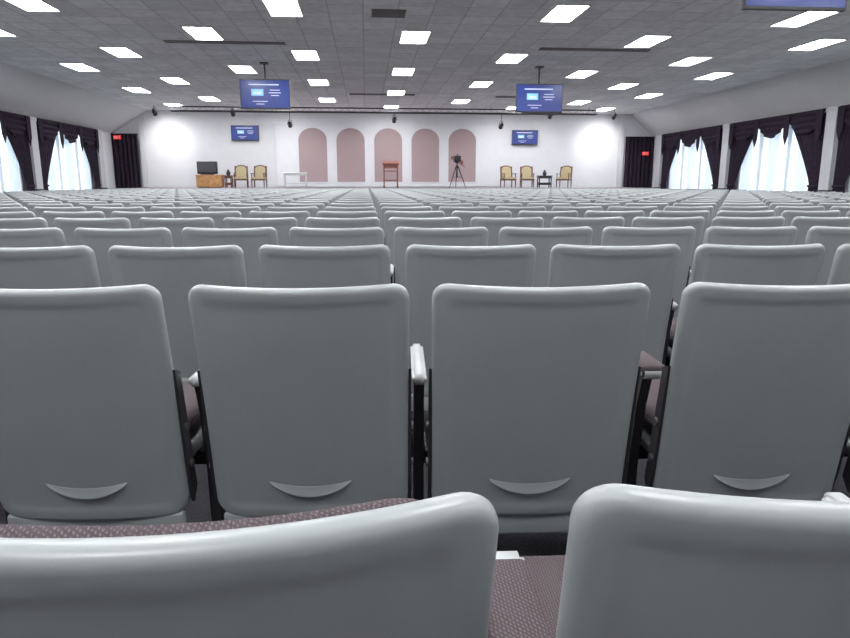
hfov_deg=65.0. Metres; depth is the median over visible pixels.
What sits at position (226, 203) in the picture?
chair
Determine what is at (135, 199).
chair
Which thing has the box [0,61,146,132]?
ceiling soffit
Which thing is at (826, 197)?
chair
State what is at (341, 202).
chair
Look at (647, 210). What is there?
chair
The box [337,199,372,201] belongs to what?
chair
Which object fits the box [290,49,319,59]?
ceiling light
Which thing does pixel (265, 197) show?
chair
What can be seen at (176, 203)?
chair
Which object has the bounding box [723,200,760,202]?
chair
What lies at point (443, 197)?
chair
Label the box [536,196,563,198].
chair
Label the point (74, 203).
chair
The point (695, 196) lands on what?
chair
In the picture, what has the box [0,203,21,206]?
chair
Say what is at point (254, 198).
chair
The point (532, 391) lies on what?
chair
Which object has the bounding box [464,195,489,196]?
chair
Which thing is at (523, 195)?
chair
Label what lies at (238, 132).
television
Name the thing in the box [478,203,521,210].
chair
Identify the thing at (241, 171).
upholstered armchair
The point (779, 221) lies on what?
chair
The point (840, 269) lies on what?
chair
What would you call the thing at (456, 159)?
camera
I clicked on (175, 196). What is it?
chair
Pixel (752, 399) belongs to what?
chair
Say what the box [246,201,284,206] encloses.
chair
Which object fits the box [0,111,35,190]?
drapes
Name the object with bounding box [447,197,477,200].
chair
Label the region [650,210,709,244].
chair
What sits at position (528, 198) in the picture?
chair
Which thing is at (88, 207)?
chair
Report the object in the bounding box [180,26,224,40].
ceiling light
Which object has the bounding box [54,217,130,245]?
chair
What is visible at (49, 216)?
chair
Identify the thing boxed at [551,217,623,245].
chair
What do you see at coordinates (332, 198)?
chair
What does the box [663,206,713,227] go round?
chair
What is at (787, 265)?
chair
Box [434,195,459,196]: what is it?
chair
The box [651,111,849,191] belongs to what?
wall
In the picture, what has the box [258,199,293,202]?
chair
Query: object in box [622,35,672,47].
ceiling light
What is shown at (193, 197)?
chair
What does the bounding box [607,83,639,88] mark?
ceiling light
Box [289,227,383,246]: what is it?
chair
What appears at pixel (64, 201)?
chair
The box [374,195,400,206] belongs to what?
chair
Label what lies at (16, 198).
chair
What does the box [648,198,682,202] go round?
chair
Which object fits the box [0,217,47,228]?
chair
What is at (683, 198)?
chair
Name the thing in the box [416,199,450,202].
chair
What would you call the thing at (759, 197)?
chair
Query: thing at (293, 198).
chair
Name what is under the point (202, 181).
base cabinet
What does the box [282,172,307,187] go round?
console table
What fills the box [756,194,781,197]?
chair
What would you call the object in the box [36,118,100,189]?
drapes
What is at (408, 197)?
chair
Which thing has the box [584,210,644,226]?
chair
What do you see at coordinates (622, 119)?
trim
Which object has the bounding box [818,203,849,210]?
chair
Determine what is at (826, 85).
ceiling soffit
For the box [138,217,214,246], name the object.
chair
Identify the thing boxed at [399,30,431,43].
ceiling light
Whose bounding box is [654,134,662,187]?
wall column
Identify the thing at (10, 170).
sheer curtain
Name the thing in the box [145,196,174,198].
chair
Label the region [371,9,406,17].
ceiling vent
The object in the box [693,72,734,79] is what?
ceiling light
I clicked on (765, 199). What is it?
chair
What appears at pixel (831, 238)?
chair
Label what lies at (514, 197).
chair
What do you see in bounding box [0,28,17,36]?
ceiling light
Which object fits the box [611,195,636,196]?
chair
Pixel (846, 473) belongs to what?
chair
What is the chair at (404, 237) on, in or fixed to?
on the floor
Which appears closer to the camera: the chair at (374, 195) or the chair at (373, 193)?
the chair at (374, 195)
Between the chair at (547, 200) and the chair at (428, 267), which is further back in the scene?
the chair at (547, 200)
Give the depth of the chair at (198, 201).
9.29 m
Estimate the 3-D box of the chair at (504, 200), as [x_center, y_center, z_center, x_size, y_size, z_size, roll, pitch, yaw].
[1.192,-1.327,9.794,0.562,0.881,0.634,0,12,-2]
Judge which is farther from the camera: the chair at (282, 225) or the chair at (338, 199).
the chair at (338, 199)
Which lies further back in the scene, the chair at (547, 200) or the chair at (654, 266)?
the chair at (547, 200)
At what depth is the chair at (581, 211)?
6.46 m
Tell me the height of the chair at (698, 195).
0.881 m
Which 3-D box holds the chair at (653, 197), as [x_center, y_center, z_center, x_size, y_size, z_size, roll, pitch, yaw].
[3.784,-1.747,11.839,0.562,0.881,0.634,0,12,-1]
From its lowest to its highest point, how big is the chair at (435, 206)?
0.881 m
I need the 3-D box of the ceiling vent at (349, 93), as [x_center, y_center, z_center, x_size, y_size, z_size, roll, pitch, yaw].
[-1.464,-7.668,22.786,2.230,0.021,0.320,-1,12,-5]
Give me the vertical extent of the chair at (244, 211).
0.881 m
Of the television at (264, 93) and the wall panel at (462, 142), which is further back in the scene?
the wall panel at (462, 142)
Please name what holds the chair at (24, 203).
on the floor
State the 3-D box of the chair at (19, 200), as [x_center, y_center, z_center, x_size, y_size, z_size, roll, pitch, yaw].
[-5.424,-1.289,9.607,0.563,0.881,0.634,0,12,-2]
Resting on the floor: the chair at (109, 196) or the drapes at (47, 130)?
the chair at (109, 196)
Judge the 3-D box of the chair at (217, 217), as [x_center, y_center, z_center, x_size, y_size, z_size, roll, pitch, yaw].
[-1.764,-0.498,5.757,0.562,0.881,0.634,0,12,-1]
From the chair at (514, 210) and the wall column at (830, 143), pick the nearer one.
the chair at (514, 210)
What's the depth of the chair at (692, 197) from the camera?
10.48 m
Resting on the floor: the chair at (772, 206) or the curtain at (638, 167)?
the chair at (772, 206)
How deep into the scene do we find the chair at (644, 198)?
10.46 m
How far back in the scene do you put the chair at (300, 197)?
11.29 m
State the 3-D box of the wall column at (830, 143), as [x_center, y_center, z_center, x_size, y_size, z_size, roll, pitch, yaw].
[11.085,-4.196,18.256,0.300,3.098,0.460,-1,12,-5]
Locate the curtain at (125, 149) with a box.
[110,133,141,187]
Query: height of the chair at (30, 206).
0.881 m
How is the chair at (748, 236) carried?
on the floor
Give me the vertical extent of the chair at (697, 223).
0.881 m
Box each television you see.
[197,161,217,174]
[231,125,258,140]
[239,62,290,109]
[511,130,537,144]
[515,66,562,112]
[741,0,846,11]
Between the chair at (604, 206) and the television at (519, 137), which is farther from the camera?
the television at (519, 137)
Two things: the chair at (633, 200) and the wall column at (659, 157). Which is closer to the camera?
the chair at (633, 200)
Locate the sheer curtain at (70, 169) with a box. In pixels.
[48,132,91,189]
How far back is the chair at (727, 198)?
9.49 m
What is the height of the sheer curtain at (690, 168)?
2.854 m
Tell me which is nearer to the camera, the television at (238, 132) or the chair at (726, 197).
the chair at (726, 197)
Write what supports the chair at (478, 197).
on the floor
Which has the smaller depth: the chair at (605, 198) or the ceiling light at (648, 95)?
the chair at (605, 198)
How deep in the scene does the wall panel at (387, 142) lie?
28.84 m
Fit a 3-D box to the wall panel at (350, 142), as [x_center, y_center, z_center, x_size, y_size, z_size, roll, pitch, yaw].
[-3.192,-7.058,28.720,1.290,2.318,0.040,-1,12,-5]
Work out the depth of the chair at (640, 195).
12.45 m
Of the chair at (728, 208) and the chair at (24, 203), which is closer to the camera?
the chair at (728, 208)
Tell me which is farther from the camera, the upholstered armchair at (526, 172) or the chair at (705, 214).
the upholstered armchair at (526, 172)
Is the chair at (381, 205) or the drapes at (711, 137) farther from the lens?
the drapes at (711, 137)
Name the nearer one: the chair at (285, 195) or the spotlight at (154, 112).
the chair at (285, 195)
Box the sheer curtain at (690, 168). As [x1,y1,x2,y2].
[668,136,712,188]
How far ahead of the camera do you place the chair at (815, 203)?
8.54 m
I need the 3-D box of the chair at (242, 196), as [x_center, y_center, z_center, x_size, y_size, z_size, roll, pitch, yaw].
[-3.476,-1.907,12.617,0.562,0.881,0.634,0,12,-1]
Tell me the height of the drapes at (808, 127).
3.055 m
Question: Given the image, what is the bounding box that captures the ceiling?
[0,0,849,113]
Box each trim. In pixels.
[137,113,149,186]
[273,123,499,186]
[616,117,625,186]
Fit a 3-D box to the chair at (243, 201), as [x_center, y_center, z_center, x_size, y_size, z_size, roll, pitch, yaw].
[-2.670,-1.303,9.677,0.562,0.881,0.634,0,12,-2]
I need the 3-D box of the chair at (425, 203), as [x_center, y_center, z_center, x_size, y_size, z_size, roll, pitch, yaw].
[0.183,-1.118,8.776,0.562,0.881,0.634,0,12,-1]
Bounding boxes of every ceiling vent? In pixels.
[163,40,285,44]
[349,93,414,95]
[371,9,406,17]
[495,96,515,97]
[538,47,650,51]
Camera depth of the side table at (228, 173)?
27.10 m
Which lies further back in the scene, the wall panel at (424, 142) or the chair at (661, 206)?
the wall panel at (424, 142)
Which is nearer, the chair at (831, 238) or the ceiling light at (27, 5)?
the chair at (831, 238)
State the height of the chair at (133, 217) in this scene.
0.881 m
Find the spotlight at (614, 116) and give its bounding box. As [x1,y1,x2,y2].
[611,110,616,119]
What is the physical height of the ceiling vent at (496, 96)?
0.021 m
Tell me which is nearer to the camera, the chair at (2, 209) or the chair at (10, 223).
the chair at (10, 223)
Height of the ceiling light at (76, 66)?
0.024 m
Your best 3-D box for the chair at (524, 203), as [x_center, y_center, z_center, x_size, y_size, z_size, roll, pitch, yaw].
[1.285,-1.125,8.811,0.562,0.881,0.634,0,12,-1]
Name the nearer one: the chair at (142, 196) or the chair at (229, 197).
the chair at (229, 197)
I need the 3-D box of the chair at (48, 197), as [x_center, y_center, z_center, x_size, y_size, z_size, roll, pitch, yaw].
[-6.149,-1.688,11.553,0.562,0.881,0.634,0,12,-2]
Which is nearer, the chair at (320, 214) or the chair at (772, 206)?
the chair at (320, 214)
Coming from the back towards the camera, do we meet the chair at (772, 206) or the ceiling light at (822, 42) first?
the ceiling light at (822, 42)
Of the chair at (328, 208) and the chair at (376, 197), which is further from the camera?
the chair at (376, 197)
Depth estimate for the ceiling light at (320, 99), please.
24.13 m
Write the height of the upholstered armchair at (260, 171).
0.924 m
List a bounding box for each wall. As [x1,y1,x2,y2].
[21,131,115,190]
[114,110,652,187]
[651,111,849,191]
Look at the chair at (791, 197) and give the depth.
11.53 m
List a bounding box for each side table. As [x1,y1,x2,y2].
[223,170,233,187]
[536,170,552,187]
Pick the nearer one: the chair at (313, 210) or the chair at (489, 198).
the chair at (313, 210)
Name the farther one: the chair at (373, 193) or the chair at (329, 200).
the chair at (373, 193)
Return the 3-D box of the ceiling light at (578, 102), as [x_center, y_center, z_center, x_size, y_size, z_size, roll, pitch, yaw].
[5.789,-8.140,25.093,0.600,0.024,1.210,-1,12,-5]
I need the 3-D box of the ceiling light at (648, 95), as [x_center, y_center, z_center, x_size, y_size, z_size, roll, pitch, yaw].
[7.743,-7.730,23.096,0.600,0.024,1.210,-1,12,-5]
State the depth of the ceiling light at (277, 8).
11.48 m
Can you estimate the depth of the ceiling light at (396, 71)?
18.02 m
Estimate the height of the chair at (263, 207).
0.881 m
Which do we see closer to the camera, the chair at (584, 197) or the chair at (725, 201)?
the chair at (725, 201)
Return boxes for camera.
[449,154,465,187]
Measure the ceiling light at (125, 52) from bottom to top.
0.024 m
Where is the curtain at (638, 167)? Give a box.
[623,136,654,187]
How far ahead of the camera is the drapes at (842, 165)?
17.63 m
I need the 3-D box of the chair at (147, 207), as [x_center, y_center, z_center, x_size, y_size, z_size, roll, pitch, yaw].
[-3.041,-0.898,7.703,0.562,0.881,0.634,0,12,-1]
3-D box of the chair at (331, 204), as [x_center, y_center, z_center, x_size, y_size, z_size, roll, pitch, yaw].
[-0.831,-0.910,7.762,0.562,0.881,0.634,0,12,-1]
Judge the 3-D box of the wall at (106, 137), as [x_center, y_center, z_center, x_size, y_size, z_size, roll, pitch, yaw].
[-11.717,-2.981,12.083,0.200,3.200,32.800,-1,12,-5]
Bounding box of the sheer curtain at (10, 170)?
[0,124,22,192]
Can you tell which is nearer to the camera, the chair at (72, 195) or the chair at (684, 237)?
the chair at (684, 237)
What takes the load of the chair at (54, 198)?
on the floor
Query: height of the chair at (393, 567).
0.881 m
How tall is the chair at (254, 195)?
0.881 m
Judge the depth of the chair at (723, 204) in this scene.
7.50 m
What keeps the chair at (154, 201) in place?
on the floor
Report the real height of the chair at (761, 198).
0.881 m
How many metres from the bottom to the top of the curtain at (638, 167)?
3.060 m
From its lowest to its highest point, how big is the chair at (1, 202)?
0.881 m
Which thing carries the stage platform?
on the floor
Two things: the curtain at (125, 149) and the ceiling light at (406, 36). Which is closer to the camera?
the ceiling light at (406, 36)
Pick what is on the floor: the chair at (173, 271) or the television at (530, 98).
the chair at (173, 271)
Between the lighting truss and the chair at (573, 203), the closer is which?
the chair at (573, 203)
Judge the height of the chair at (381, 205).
0.881 m
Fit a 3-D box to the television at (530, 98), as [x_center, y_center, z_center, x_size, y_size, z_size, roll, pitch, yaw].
[2.980,-5.997,17.477,1.240,1.160,0.220,-1,12,-5]
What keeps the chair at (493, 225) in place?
on the floor
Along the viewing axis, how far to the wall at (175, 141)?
28.64 m
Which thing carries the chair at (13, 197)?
on the floor
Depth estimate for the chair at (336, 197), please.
11.29 m
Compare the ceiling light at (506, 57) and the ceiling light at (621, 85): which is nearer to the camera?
the ceiling light at (506, 57)
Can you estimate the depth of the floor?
2.27 m
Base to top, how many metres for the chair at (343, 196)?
0.881 m
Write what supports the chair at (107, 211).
on the floor
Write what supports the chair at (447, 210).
on the floor
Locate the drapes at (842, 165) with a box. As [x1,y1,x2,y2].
[831,104,849,192]
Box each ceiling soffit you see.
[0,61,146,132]
[631,58,849,136]
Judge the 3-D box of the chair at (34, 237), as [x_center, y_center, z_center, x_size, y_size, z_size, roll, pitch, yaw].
[-2.146,-0.093,3.781,0.562,0.881,0.634,0,12,-2]
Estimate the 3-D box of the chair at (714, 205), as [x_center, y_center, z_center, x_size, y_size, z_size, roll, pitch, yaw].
[3.023,-0.932,7.867,0.562,0.881,0.634,0,12,-2]
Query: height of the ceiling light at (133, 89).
0.024 m
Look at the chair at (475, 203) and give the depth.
8.41 m
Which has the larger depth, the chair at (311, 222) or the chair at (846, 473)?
the chair at (311, 222)
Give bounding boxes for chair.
[0,201,16,203]
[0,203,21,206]
[0,207,27,211]
[0,211,35,218]
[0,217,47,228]
[0,227,65,247]
[0,245,100,288]
[0,284,205,525]
[0,492,498,637]
[10,195,36,198]
[12,196,41,200]
[15,197,47,202]
[18,199,54,204]
[22,201,62,207]
[27,203,73,212]
[33,207,86,217]
[41,195,67,196]
[42,211,104,227]
[46,196,75,198]
[52,197,83,200]
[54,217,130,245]
[58,199,94,203]
[67,201,107,206]
[72,195,98,196]
[74,227,172,286]
[78,203,123,210]
[79,196,108,198]
[88,197,120,200]
[92,207,144,217]
[99,199,134,203]
[103,195,128,197]
[108,245,246,381]
[111,211,173,228]
[112,201,152,206]
[113,196,141,198]
[124,197,156,200]
[129,203,174,211]
[133,195,159,197]
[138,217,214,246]
[139,199,174,203]
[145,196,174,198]
[150,207,202,217]
[157,201,196,206]
[161,197,192,200]
[163,195,189,197]
[179,196,207,198]
[179,199,213,203]
[179,203,224,211]
[180,211,241,228]
[182,227,278,287]
[188,284,412,520]
[194,195,219,197]
[197,197,228,200]
[201,201,240,206]
[209,206,260,217]
[211,196,239,198]
[218,199,253,203]
[223,217,297,245]
[224,195,250,197]
[229,203,274,210]
[233,197,264,200]
[244,196,272,198]
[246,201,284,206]
[249,211,309,227]
[254,195,280,196]
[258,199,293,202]
[258,244,390,287]
[267,206,318,216]
[269,197,299,200]
[278,196,305,198]
[280,203,324,210]
[285,195,310,196]
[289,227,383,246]
[290,201,329,206]
[298,199,332,204]
[305,197,336,202]
[306,217,379,227]
[310,196,338,199]
[315,195,340,198]
[317,211,377,217]
[324,206,375,210]
[330,203,373,206]
[334,201,372,203]
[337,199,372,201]
[340,197,371,198]
[343,196,370,197]
[373,193,395,203]
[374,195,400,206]
[375,196,402,208]
[376,197,406,211]
[377,199,411,213]
[378,201,416,219]
[379,203,423,227]
[381,206,431,236]
[384,211,444,247]
[388,217,461,283]
[391,227,487,287]
[404,195,429,197]
[406,244,535,410]
[407,196,435,198]
[410,282,650,533]
[411,197,442,200]
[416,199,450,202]
[422,201,460,205]
[429,203,472,210]
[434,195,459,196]
[438,206,489,216]
[440,196,467,198]
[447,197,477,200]
[452,211,511,227]
[455,199,489,202]
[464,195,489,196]
[465,201,503,206]
[470,217,543,245]
[472,196,499,198]
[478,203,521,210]
[482,197,512,200]
[488,483,849,637]
[493,195,518,196]
[494,199,527,203]
[495,206,545,217]
[498,226,592,286]
[504,196,531,198]
[508,200,546,206]
[517,197,547,200]
[518,210,577,227]
[523,195,548,196]
[527,203,570,210]
[532,199,566,202]
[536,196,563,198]
[548,244,680,364]
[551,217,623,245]
[552,195,577,196]
[552,197,582,200]
[552,200,590,206]
[552,206,602,217]
[568,196,595,198]
[571,199,605,202]
[576,203,619,210]
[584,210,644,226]
[587,197,617,200]
[595,200,632,206]
[600,196,627,198]
[601,226,695,317]
[607,206,657,216]
[610,199,643,202]
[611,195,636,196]
[622,197,652,200]
[625,203,668,210]
[625,282,849,500]
[631,217,704,284]
[632,196,659,198]
[638,200,676,205]
[640,195,665,196]
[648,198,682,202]
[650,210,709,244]
[656,197,686,199]
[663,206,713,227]
[664,196,691,198]
[664,244,824,365]
[673,203,716,226]
[681,200,718,217]
[687,198,720,211]
[687,226,796,285]
[691,197,721,206]
[695,196,722,204]
[698,195,723,203]
[711,216,784,226]
[716,210,775,216]
[719,206,768,210]
[721,203,764,206]
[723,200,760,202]
[724,198,758,200]
[725,197,755,198]
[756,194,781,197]
[758,196,785,198]
[759,197,790,202]
[762,198,796,202]
[765,200,803,206]
[769,203,812,209]
[774,206,824,216]
[781,210,839,226]
[785,194,810,196]
[790,196,817,198]
[791,216,849,244]
[795,197,824,200]
[801,198,834,202]
[804,226,849,284]
[808,200,845,205]
[814,194,839,196]
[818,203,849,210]
[821,196,848,198]
[821,492,849,501]
[827,243,849,284]
[828,197,849,200]
[829,206,849,216]
[842,433,849,492]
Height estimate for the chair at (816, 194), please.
0.881 m
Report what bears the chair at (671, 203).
on the floor
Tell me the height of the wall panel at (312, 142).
2.318 m
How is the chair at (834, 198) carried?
on the floor
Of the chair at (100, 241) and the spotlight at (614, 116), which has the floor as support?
the chair at (100, 241)
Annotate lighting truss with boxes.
[169,106,596,128]
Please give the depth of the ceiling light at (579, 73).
18.35 m
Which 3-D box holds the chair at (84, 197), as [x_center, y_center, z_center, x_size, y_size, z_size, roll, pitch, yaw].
[-5.597,-1.691,11.567,0.562,0.881,0.634,0,12,-1]
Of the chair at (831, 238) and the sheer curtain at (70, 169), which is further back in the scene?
the sheer curtain at (70, 169)
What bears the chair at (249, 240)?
on the floor
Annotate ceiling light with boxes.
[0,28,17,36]
[5,0,61,11]
[58,62,100,71]
[98,46,143,57]
[121,87,151,92]
[158,77,190,83]
[162,103,183,105]
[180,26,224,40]
[197,96,220,100]
[227,65,257,73]
[261,0,303,16]
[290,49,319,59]
[307,79,329,85]
[318,98,335,101]
[383,105,398,107]
[387,90,405,95]
[391,67,415,75]
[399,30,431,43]
[451,99,470,103]
[468,81,493,87]
[494,53,528,62]
[539,4,591,22]
[565,70,599,77]
[566,100,591,104]
[595,107,616,110]
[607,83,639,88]
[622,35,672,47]
[633,93,664,97]
[667,56,713,65]
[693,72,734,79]
[768,12,838,26]
[786,38,848,50]
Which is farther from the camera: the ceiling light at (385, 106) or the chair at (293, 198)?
the ceiling light at (385, 106)
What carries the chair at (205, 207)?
on the floor
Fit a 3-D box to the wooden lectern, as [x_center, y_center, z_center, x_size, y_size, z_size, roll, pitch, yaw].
[-1.385,-5.850,26.958,0.660,1.079,0.460,-1,12,-5]
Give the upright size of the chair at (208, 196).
0.881 m
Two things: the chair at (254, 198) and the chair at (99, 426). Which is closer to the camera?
the chair at (99, 426)
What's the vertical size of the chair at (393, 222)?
0.881 m
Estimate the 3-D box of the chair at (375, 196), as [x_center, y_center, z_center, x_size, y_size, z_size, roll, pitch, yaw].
[-0.632,-1.721,11.715,0.562,0.881,0.634,0,12,-2]
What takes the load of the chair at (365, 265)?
on the floor
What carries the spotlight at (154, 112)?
hanging from the ceiling
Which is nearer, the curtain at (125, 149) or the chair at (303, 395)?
the chair at (303, 395)
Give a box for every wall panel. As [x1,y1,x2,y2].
[297,127,328,182]
[335,127,365,182]
[373,127,402,182]
[410,128,439,182]
[447,128,476,182]
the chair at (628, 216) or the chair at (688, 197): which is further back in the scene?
the chair at (688, 197)
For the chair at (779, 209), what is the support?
on the floor
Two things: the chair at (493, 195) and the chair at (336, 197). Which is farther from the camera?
the chair at (493, 195)
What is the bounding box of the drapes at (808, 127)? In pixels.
[726,108,825,192]
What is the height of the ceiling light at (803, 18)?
0.024 m
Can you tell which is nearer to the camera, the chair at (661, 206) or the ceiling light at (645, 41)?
the chair at (661, 206)
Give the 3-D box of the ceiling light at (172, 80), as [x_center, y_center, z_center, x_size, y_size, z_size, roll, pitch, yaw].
[-7.360,-7.023,19.651,0.600,0.024,1.210,-1,12,-5]
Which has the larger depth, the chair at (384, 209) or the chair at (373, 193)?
the chair at (373, 193)
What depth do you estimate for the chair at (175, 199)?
10.26 m
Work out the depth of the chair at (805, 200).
9.53 m
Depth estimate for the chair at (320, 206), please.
7.37 m
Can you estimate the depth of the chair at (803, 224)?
4.54 m
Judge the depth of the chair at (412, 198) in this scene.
10.36 m
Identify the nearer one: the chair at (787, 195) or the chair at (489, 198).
the chair at (489, 198)
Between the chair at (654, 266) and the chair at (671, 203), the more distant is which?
the chair at (671, 203)
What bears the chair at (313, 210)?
on the floor
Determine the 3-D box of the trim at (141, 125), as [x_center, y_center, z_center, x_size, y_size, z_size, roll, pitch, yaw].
[-11.812,-7.062,27.990,0.240,3.000,0.100,-1,12,-5]
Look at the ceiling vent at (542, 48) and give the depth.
15.03 m
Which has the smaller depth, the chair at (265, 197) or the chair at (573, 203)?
the chair at (573, 203)
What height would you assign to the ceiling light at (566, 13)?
0.024 m
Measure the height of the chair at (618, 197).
0.881 m
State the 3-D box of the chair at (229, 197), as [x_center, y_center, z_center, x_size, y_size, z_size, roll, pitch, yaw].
[-3.395,-1.705,11.634,0.562,0.881,0.634,0,12,-2]
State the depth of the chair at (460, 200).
9.39 m
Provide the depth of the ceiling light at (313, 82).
20.01 m
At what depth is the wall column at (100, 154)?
25.95 m
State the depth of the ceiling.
15.21 m
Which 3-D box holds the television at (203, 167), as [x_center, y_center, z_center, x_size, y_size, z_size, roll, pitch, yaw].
[-8.831,-6.133,27.112,0.800,0.527,0.480,-1,12,-5]
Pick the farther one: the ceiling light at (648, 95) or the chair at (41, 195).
the ceiling light at (648, 95)
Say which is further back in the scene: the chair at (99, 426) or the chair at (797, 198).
the chair at (797, 198)
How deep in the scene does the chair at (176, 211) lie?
6.35 m
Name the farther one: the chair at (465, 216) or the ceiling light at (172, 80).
the ceiling light at (172, 80)
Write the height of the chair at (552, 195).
0.881 m
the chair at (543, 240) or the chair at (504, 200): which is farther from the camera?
the chair at (504, 200)
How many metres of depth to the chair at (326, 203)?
8.34 m
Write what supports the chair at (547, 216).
on the floor
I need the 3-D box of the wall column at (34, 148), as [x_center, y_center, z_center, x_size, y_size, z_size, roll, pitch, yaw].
[-12.254,-4.738,20.897,0.300,3.098,0.460,-1,12,-5]
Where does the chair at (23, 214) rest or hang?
on the floor
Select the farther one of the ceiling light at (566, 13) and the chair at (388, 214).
the ceiling light at (566, 13)
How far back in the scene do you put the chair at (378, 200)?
9.36 m
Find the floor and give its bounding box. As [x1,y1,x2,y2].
[0,393,849,555]
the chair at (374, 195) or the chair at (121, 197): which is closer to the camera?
the chair at (121, 197)
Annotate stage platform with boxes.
[108,187,659,191]
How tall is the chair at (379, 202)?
0.881 m
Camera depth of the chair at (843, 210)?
6.54 m
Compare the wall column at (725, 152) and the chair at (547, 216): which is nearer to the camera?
the chair at (547, 216)
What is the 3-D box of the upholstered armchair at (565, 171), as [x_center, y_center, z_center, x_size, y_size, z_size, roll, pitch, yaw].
[5.941,-6.070,28.419,0.560,0.924,0.592,6,13,29]
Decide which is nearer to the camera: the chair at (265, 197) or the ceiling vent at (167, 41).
the chair at (265, 197)
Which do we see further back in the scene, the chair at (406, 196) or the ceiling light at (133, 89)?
the ceiling light at (133, 89)
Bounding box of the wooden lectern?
[382,161,398,187]
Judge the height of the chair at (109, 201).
0.881 m
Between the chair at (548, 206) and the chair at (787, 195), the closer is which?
the chair at (548, 206)
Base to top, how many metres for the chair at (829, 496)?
0.881 m
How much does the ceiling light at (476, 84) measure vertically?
0.024 m
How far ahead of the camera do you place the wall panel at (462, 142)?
29.12 m
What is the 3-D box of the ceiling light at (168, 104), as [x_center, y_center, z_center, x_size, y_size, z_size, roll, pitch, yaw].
[-9.723,-8.314,25.940,0.600,0.024,1.210,-1,12,-5]
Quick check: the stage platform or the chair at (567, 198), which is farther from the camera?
the stage platform
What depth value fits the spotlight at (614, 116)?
27.62 m
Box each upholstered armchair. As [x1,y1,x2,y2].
[233,165,248,187]
[251,165,266,187]
[500,165,515,187]
[520,165,534,187]
[556,166,572,187]
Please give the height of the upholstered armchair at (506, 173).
0.924 m
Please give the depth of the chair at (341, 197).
10.33 m
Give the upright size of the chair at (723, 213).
0.881 m
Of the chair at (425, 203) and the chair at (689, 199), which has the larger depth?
the chair at (689, 199)
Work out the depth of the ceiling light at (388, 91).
22.24 m
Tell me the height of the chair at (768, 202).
0.881 m
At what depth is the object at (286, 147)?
28.85 m
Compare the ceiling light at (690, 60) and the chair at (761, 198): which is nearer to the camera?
the chair at (761, 198)
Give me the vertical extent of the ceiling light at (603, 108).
0.024 m
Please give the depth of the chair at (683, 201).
8.49 m
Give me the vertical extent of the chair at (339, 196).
0.881 m
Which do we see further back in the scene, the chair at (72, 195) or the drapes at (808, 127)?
the drapes at (808, 127)
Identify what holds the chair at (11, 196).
on the floor
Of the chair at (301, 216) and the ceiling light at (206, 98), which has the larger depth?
the ceiling light at (206, 98)
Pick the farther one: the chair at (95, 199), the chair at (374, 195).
the chair at (374, 195)
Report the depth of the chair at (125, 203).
8.29 m
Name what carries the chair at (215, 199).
on the floor
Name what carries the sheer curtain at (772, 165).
hanging from the drapes at (808, 127)
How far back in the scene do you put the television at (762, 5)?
7.63 m
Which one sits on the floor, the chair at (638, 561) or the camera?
the chair at (638, 561)
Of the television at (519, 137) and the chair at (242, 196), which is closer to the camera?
the chair at (242, 196)
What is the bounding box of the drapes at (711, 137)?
[660,125,722,189]
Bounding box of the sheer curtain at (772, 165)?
[737,124,807,191]
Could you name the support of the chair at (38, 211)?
on the floor
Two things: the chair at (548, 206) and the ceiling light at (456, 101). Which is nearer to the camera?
the chair at (548, 206)
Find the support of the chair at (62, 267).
on the floor
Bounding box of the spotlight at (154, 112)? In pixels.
[152,108,157,115]
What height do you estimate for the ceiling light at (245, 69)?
0.024 m
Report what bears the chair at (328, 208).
on the floor
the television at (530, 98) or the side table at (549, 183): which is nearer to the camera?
the television at (530, 98)
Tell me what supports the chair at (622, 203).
on the floor
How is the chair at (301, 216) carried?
on the floor
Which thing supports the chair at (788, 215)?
on the floor
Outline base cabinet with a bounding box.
[195,175,223,187]
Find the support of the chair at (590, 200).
on the floor
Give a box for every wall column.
[28,116,44,190]
[97,129,107,188]
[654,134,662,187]
[717,123,730,189]
[816,106,839,191]

